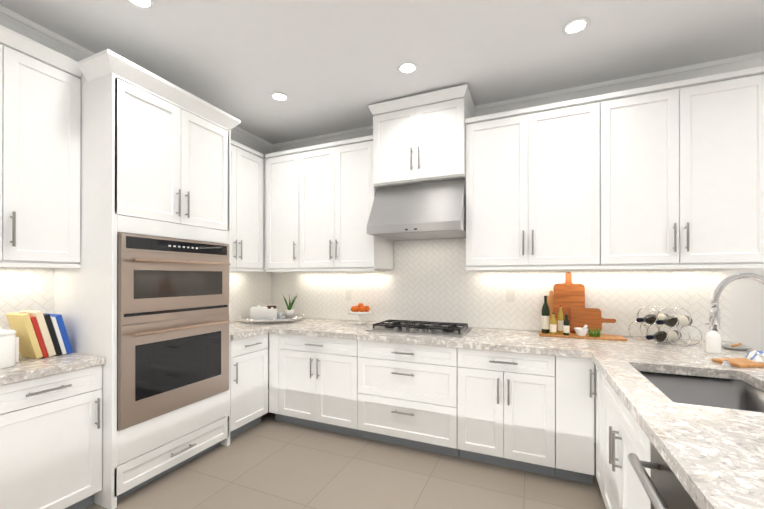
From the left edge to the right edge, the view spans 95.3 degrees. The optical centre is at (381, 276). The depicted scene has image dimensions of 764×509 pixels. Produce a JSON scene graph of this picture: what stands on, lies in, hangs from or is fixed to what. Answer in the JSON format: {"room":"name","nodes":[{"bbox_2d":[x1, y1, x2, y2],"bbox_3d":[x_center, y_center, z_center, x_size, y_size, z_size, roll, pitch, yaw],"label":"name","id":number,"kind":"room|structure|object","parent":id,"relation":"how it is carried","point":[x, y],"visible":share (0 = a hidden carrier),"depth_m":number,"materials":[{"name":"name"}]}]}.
{"room":"kitchen","nodes":[
{"label":"kitchen","id":0,"kind":"room"},
{"bbox_2d":[234,270,268,391],"bbox_3d":[-2.724,-0.085,1.252,0.100,2.967,6.664,0,0,23],"label":"wall","id":1,"kind":"structure","parent":0,"point":[268,356],"depth_m":4.24,"materials":[{"name":"paint"}]},
{"bbox_2d":[0,25,81,267],"bbox_3d":[-2.183,-0.690,1.918,0.363,1.280,0.748,0,0,23],"label":"upper cabinet","id":2,"kind":"object","parent":1,"relation":"attached to","point":[40,137],"visible":0.94,"depth_m":2.02,"materials":[{"name":"white wood"}]},
{"bbox_2d":[0,267,271,353],"bbox_3d":[-1.989,0.207,2.818,0.008,0.555,3.183,0,0,23],"label":"tile backsplash","id":3,"kind":"structure","parent":1,"relation":"attached to","point":[24,288],"depth_m":2.29,"materials":[{"name":"white tile"}]},
{"bbox_2d":[230,140,262,271],"bbox_3d":[-1.536,-0.670,3.423,0.362,1.245,0.733,0,0,23],"label":"upper cabinet","id":4,"kind":"object","parent":1,"relation":"attached to","point":[246,223],"visible":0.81,"depth_m":3.50,"materials":[{"name":"white wood"}]},
{"bbox_2d":[262,159,266,269],"bbox_3d":[-1.295,-0.664,4.005,0.343,1.185,0.476,0,0,23],"label":"strip","id":5,"kind":"object","parent":1,"relation":"attached to","point":[264,215],"visible":0.07,"depth_m":3.73,"materials":[{"name":"white wood"}]},
{"bbox_2d":[85,392,605,508],"bbox_3d":[0.032,1.446,0.063,6.100,0.100,6.864,0,0,23],"label":"floor","id":6,"kind":"structure","parent":0,"point":[268,461],"depth_m":2.39,"materials":[{"name":"tile"}]},
{"bbox_2d":[0,365,101,508],"bbox_3d":[-2.140,0.966,1.726,0.592,0.867,1.060,0,0,23],"label":"base cabinet","id":7,"kind":"object","parent":6,"relation":"on","point":[50,441],"visible":0.94,"depth_m":1.90,"materials":[{"name":"white wood"}]},
{"bbox_2d":[0,352,104,384],"bbox_3d":[-2.141,0.507,1.727,0.571,0.045,1.060,0,0,23],"label":"countertop","id":8,"kind":"structure","parent":7,"relation":"on","point":[24,368],"depth_m":1.91,"materials":[{"name":"stone"}]},
{"bbox_2d":[0,327,15,368],"bbox_3d":[-2.040,0.376,1.853,0.132,0.216,0.132,0,0,23],"label":"canister","id":9,"kind":"object","parent":8,"relation":"on","point":[7,348],"visible":1,"depth_m":1.84,"materials":[{"name":"white ceramic"}]},
{"bbox_2d":[6,310,72,361],"bbox_3d":[-2.083,0.344,2.108,0.190,0.280,0.265,0,0,23],"label":"books","id":10,"kind":"object","parent":8,"relation":"on","point":[39,334],"visible":0.92,"depth_m":2.05,"materials":[{"name":"multicoloured paper"}]},
{"bbox_2d":[54,49,240,508],"bbox_3d":[-1.706,0.044,2.607,0.694,2.715,1.002,0,0,23],"label":"tall cabinet","id":11,"kind":"object","parent":6,"relation":"on","point":[155,155],"visible":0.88,"depth_m":2.24,"materials":[{"name":"white wood"}]},
{"bbox_2d":[117,233,229,430],"bbox_3d":[-1.668,0.336,2.590,0.676,1.198,0.826,0,0,23],"label":"wall oven","id":12,"kind":"object","parent":11,"relation":"in","point":[173,321],"visible":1,"depth_m":2.38,"materials":[{"name":"brown metal"}]},
{"bbox_2d":[230,333,267,438],"bbox_3d":[-1.446,0.969,3.229,0.678,0.867,0.451,0,0,23],"label":"base cabinet","id":13,"kind":"object","parent":6,"relation":"on","point":[248,382],"visible":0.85,"depth_m":3.10,"materials":[{"name":"white wood"}]},
{"bbox_2d":[230,322,269,339],"bbox_3d":[-1.453,0.510,3.215,0.660,0.045,0.422,0,0,23],"label":"countertop","id":14,"kind":"structure","parent":13,"relation":"on","point":[238,330],"depth_m":3.19,"materials":[{"name":"stone"}]},
{"bbox_2d":[277,333,356,436],"bbox_3d":[-0.436,0.969,3.467,0.826,0.868,0.778,0,0,23],"label":"base cabinet","id":15,"kind":"object","parent":6,"relation":"on","point":[317,376],"depth_m":3.11,"materials":[{"name":"white wood"}]},
{"bbox_2d":[357,340,456,456],"bbox_3d":[0.330,0.969,3.137,0.842,0.868,0.778,0,0,23],"label":"base cabinet","id":16,"kind":"object","parent":6,"relation":"on","point":[407,393],"depth_m":2.78,"materials":[{"name":"white wood"}]},
{"bbox_2d":[457,348,556,476],"bbox_3d":[1.021,0.968,2.839,0.662,0.868,0.778,0,0,23],"label":"base cabinet","id":17,"kind":"object","parent":6,"relation":"on","point":[533,413],"depth_m":2.47,"materials":[{"name":"white wood"}]},
{"bbox_2d":[557,356,593,484],"bbox_3d":[1.430,0.968,2.663,0.228,0.868,0.778,0,0,23],"label":"base cabinet","id":18,"kind":"object","parent":6,"relation":"on","point":[575,406],"depth_m":2.31,"materials":[{"name":"white wood"}]},
{"bbox_2d":[594,366,627,480],"bbox_3d":[1.768,0.967,1.967,0.933,0.868,0.228,0,0,23],"label":"base cabinet","id":19,"kind":"object","parent":6,"relation":"on","point":[605,394],"depth_m":2.01,"materials":[{"name":"white wood"}]},
{"bbox_2d":[236,318,756,357],"bbox_3d":[0.457,0.510,3.062,4.287,0.045,0.799,0,0,23],"label":"countertop","id":20,"kind":"structure","parent":19,"relation":"on","point":[505,340],"depth_m":2.64,"materials":[{"name":"stone"}]},
{"bbox_2d":[239,313,303,323],"bbox_3d":[-1.169,0.444,3.723,0.543,0.087,0.502,0,0,23],"label":"tray","id":21,"kind":"object","parent":20,"relation":"on","point":[284,319],"visible":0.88,"depth_m":3.58,"materials":[{"name":"white mirror"}]},
{"bbox_2d":[250,304,282,318],"bbox_3d":[-1.230,0.381,3.722,0.323,0.154,0.184,0,0,-17],"label":"toaster","id":22,"kind":"object","parent":21,"relation":"on","point":[263,311],"visible":0.85,"depth_m":3.65,"materials":[{"name":"white plastic"}]},
{"bbox_2d":[283,293,297,317],"bbox_3d":[-0.987,0.317,3.813,0.236,0.279,0.222,0,0,23],"label":"potted plant","id":23,"kind":"object","parent":21,"relation":"on","point":[289,312],"visible":1,"depth_m":3.78,"materials":[{"name":"white ceramic"}]},
{"bbox_2d":[348,303,372,324],"bbox_3d":[-0.217,0.379,3.545,0.256,0.216,0.256,0,0,23],"label":"cake stand","id":24,"kind":"object","parent":20,"relation":"on","point":[360,309],"visible":1,"depth_m":3.49,"materials":[{"name":"white ceramic"}]},
{"bbox_2d":[366,319,471,337],"bbox_3d":[0.342,0.460,3.148,0.840,0.052,0.500,0,0,23],"label":"cooktop","id":25,"kind":"object","parent":20,"relation":"in","point":[432,329],"visible":1,"depth_m":3.04,"materials":[{"name":"silver metal"}]},
{"bbox_2d":[539,331,626,340],"bbox_3d":[1.594,0.478,2.808,0.600,0.014,0.200,0,0,23],"label":"serving tray","id":26,"kind":"object","parent":20,"relation":"on","point":[606,337],"visible":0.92,"depth_m":2.73,"materials":[{"name":"brown wood"}]},
{"bbox_2d":[541,296,569,334],"bbox_3d":[1.417,0.316,2.851,0.204,0.310,0.095,0,0,23],"label":"bottles","id":27,"kind":"object","parent":26,"relation":"on","point":[548,325],"visible":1,"depth_m":2.85,"materials":[{"name":"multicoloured glass"}]},
{"bbox_2d":[547,272,615,332],"bbox_3d":[1.640,0.217,2.909,0.515,0.511,0.147,0,0,23],"label":"cutting boards","id":28,"kind":"object","parent":26,"relation":"on","point":[569,296],"visible":0.81,"depth_m":2.93,"materials":[{"name":"brown wood"}]},
{"bbox_2d":[574,325,599,336],"bbox_3d":[1.615,0.426,2.745,0.182,0.093,0.102,0,0,23],"label":"bowl","id":29,"kind":"object","parent":26,"relation":"on","point":[580,331],"visible":1,"depth_m":2.73,"materials":[{"name":"white ceramic"}]},
{"bbox_2d":[628,306,702,346],"bbox_3d":[2.053,0.354,2.546,0.381,0.260,0.395,0,0,23],"label":"wine rack","id":30,"kind":"object","parent":20,"relation":"on","point":[670,322],"visible":1,"depth_m":2.50,"materials":[{"name":"silver metal"}]},
{"bbox_2d":[705,323,721,353],"bbox_3d":[2.095,0.389,2.206,0.079,0.191,0.075,0,0,23],"label":"soap dispenser","id":31,"kind":"object","parent":20,"relation":"on","point":[713,342],"visible":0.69,"depth_m":2.18,"materials":[{"name":"white ceramic"}]},
{"bbox_2d":[722,343,751,350],"bbox_3d":[2.353,0.465,2.318,0.156,0.039,0.156,0,0,23],"label":"soap dish","id":32,"kind":"object","parent":20,"relation":"on","point":[739,346],"visible":0.92,"depth_m":2.31,"materials":[{"name":"grey ceramic"}]},
{"bbox_2d":[712,358,763,367],"bbox_3d":[2.052,0.476,1.925,0.340,0.016,0.150,0,0,-5],"label":"board","id":33,"kind":"object","parent":20,"relation":"on","point":[742,362],"visible":0.88,"depth_m":1.89,"materials":[{"name":"brown wood"}]},
{"bbox_2d":[744,350,763,362],"bbox_3d":[2.104,0.437,1.919,0.120,0.058,0.110,0,0,23],"label":"dish towel","id":34,"kind":"object","parent":33,"relation":"on","point":[754,356],"visible":0.9,"depth_m":1.92,"materials":[{"name":"white fabric"}]},
{"bbox_2d":[586,350,763,508],"bbox_3d":[1.182,0.505,0.596,1.003,0.045,3.150,0,0,23],"label":"countertop","id":35,"kind":"structure","parent":19,"relation":"on","point":[713,457],"depth_m":1.11,"materials":[{"name":"stone"}]},
{"bbox_2d":[639,371,763,412],"bbox_3d":[1.475,0.633,1.558,0.540,0.202,0.750,0,0,23],"label":"undermount sink","id":36,"kind":"object","parent":35,"relation":"in","point":[716,392],"visible":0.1,"depth_m":1.83,"materials":[{"name":"silver metal"}]},
{"bbox_2d":[721,361,730,367],"bbox_3d":[1.841,0.468,1.864,0.040,0.032,0.039,0,0,23],"label":"button","id":37,"kind":"object","parent":35,"relation":"on","point":[725,364],"visible":0.98,"depth_m":1.85,"materials":[{"name":"silver metal"}]},
{"bbox_2d":[709,272,763,360],"bbox_3d":[1.766,0.233,1.708,0.298,0.502,0.181,0,0,23],"label":"faucet","id":38,"kind":"object","parent":35,"relation":"on","point":[714,315],"visible":1,"depth_m":1.68,"materials":[{"name":"silver metal"}]},
{"bbox_2d":[598,406,650,508],"bbox_3d":[1.544,1.090,1.447,0.933,0.620,0.900,0,0,23],"label":"base cabinet","id":39,"kind":"object","parent":6,"relation":"on","point":[620,435],"depth_m":1.61,"materials":[{"name":"white wood"}]},
{"bbox_2d":[628,443,698,508],"bbox_3d":[1.058,0.965,0.835,0.675,0.866,0.599,0,0,23],"label":"dishwasher","id":40,"kind":"object","parent":6,"relation":"on","point":[664,488],"visible":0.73,"depth_m":1.05,"materials":[{"name":"silver metal"}]},
{"bbox_2d":[0,0,763,143],"bbox_3d":[0.032,-1.621,0.068,6.100,0.100,6.864,0,0,23],"label":"ceiling","id":41,"kind":"structure","parent":0,"point":[327,66],"depth_m":2.35,"materials":[{"name":"paint"}]},
{"bbox_2d":[126,0,154,9],"bbox_3d":[-1.372,-1.562,1.966,0.156,0.008,0.156,0,0,23],"label":"recessed light","id":42,"kind":"object","parent":41,"relation":"in","point":[145,4],"visible":1,"depth_m":2.00,"materials":[{"name":"white"}]},
{"bbox_2d":[270,92,288,101],"bbox_3d":[-0.891,-1.560,3.033,0.156,0.008,0.156,0,0,23],"label":"recessed light","id":43,"kind":"object","parent":41,"relation":"in","point":[279,96],"visible":1,"depth_m":3.03,"materials":[{"name":"white"}]},
{"bbox_2d":[397,62,417,74],"bbox_3d":[0.192,-1.561,2.615,0.156,0.008,0.156,0,0,23],"label":"recessed light","id":44,"kind":"object","parent":41,"relation":"in","point":[406,68],"visible":1,"depth_m":2.61,"materials":[{"name":"white"}]},
{"bbox_2d":[562,17,589,35],"bbox_3d":[1.214,-1.562,2.181,0.156,0.008,0.156,0,0,23],"label":"recessed light","id":45,"kind":"object","parent":41,"relation":"in","point":[576,26],"visible":1,"depth_m":2.18,"materials":[{"name":"white"}]},
{"bbox_2d":[0,5,763,158],"bbox_3d":[0.071,-1.469,0.160,5.898,0.200,6.463,0,0,23],"label":"crown molding","id":46,"kind":"structure","parent":0,"point":[26,27],"depth_m":2.74,"materials":[{"name":"paint"}]},
{"bbox_2d":[272,268,763,442],"bbox_3d":[1.369,-0.081,3.172,6.100,2.967,0.100,0,0,23],"label":"wall","id":47,"kind":"structure","parent":0,"point":[746,312],"depth_m":2.57,"materials":[{"name":"paint"}]},
{"bbox_2d":[265,148,300,269],"bbox_3d":[-0.939,-0.681,3.839,0.428,1.219,0.498,0,0,23],"label":"upper cabinet","id":48,"kind":"object","parent":47,"relation":"attached to","point":[283,168],"depth_m":3.61,"materials":[{"name":"white wood"}]},
{"bbox_2d":[301,135,393,269],"bbox_3d":[-0.358,-0.682,3.589,0.838,1.219,0.498,0,0,23],"label":"upper cabinet","id":49,"kind":"object","parent":47,"relation":"attached to","point":[338,190],"depth_m":3.35,"materials":[{"name":"white wood"}]},
{"bbox_2d":[367,178,465,240],"bbox_3d":[0.369,-0.591,3.173,0.812,0.455,0.663,0,0,23],"label":"range hood","id":50,"kind":"object","parent":47,"relation":"attached to","point":[429,211],"visible":0.81,"depth_m":2.95,"materials":[{"name":"metal"}]},
{"bbox_2d":[368,84,475,187],"bbox_3d":[0.391,-1.183,3.225,0.880,0.720,0.577,0,0,23],"label":"upper cabinet","id":51,"kind":"object","parent":47,"relation":"attached to","point":[419,138],"visible":0.92,"depth_m":2.98,"materials":[{"name":"white wood"}]},
{"bbox_2d":[293,238,729,340],"bbox_3d":[0.763,-0.166,3.373,3.968,1.303,0.008,0,0,23],"label":"tile backsplash","id":52,"kind":"structure","parent":47,"relation":"attached to","point":[433,280],"depth_m":3.28,"materials":[{"name":"white tile"}]},
{"bbox_2d":[346,290,351,299],"bbox_3d":[-0.368,0.209,3.851,0.074,0.116,0.006,0,0,23],"label":"electrical outlet","id":53,"kind":"object","parent":52,"relation":"attached to","point":[348,294],"visible":1,"depth_m":3.85,"materials":[{"name":"white plastic"}]},
{"bbox_2d":[506,289,514,301],"bbox_3d":[1.175,0.177,3.187,0.074,0.116,0.006,0,0,23],"label":"electrical outlet","id":54,"kind":"object","parent":52,"relation":"attached to","point":[510,295],"visible":1,"depth_m":3.18,"materials":[{"name":"white plastic"}]},
{"bbox_2d":[465,94,604,269],"bbox_3d":[1.223,-0.683,2.908,0.952,1.219,0.498,0,0,23],"label":"upper cabinet","id":55,"kind":"object","parent":47,"relation":"attached to","point":[535,176],"depth_m":2.66,"materials":[{"name":"white wood"}]},
{"bbox_2d":[601,66,763,268],"bbox_3d":[2.074,-0.684,2.541,0.902,1.219,0.498,0,0,23],"label":"upper cabinet","id":56,"kind":"object","parent":47,"relation":"attached to","point":[670,175],"depth_m":2.30,"materials":[{"name":"white wood"}]}
]}

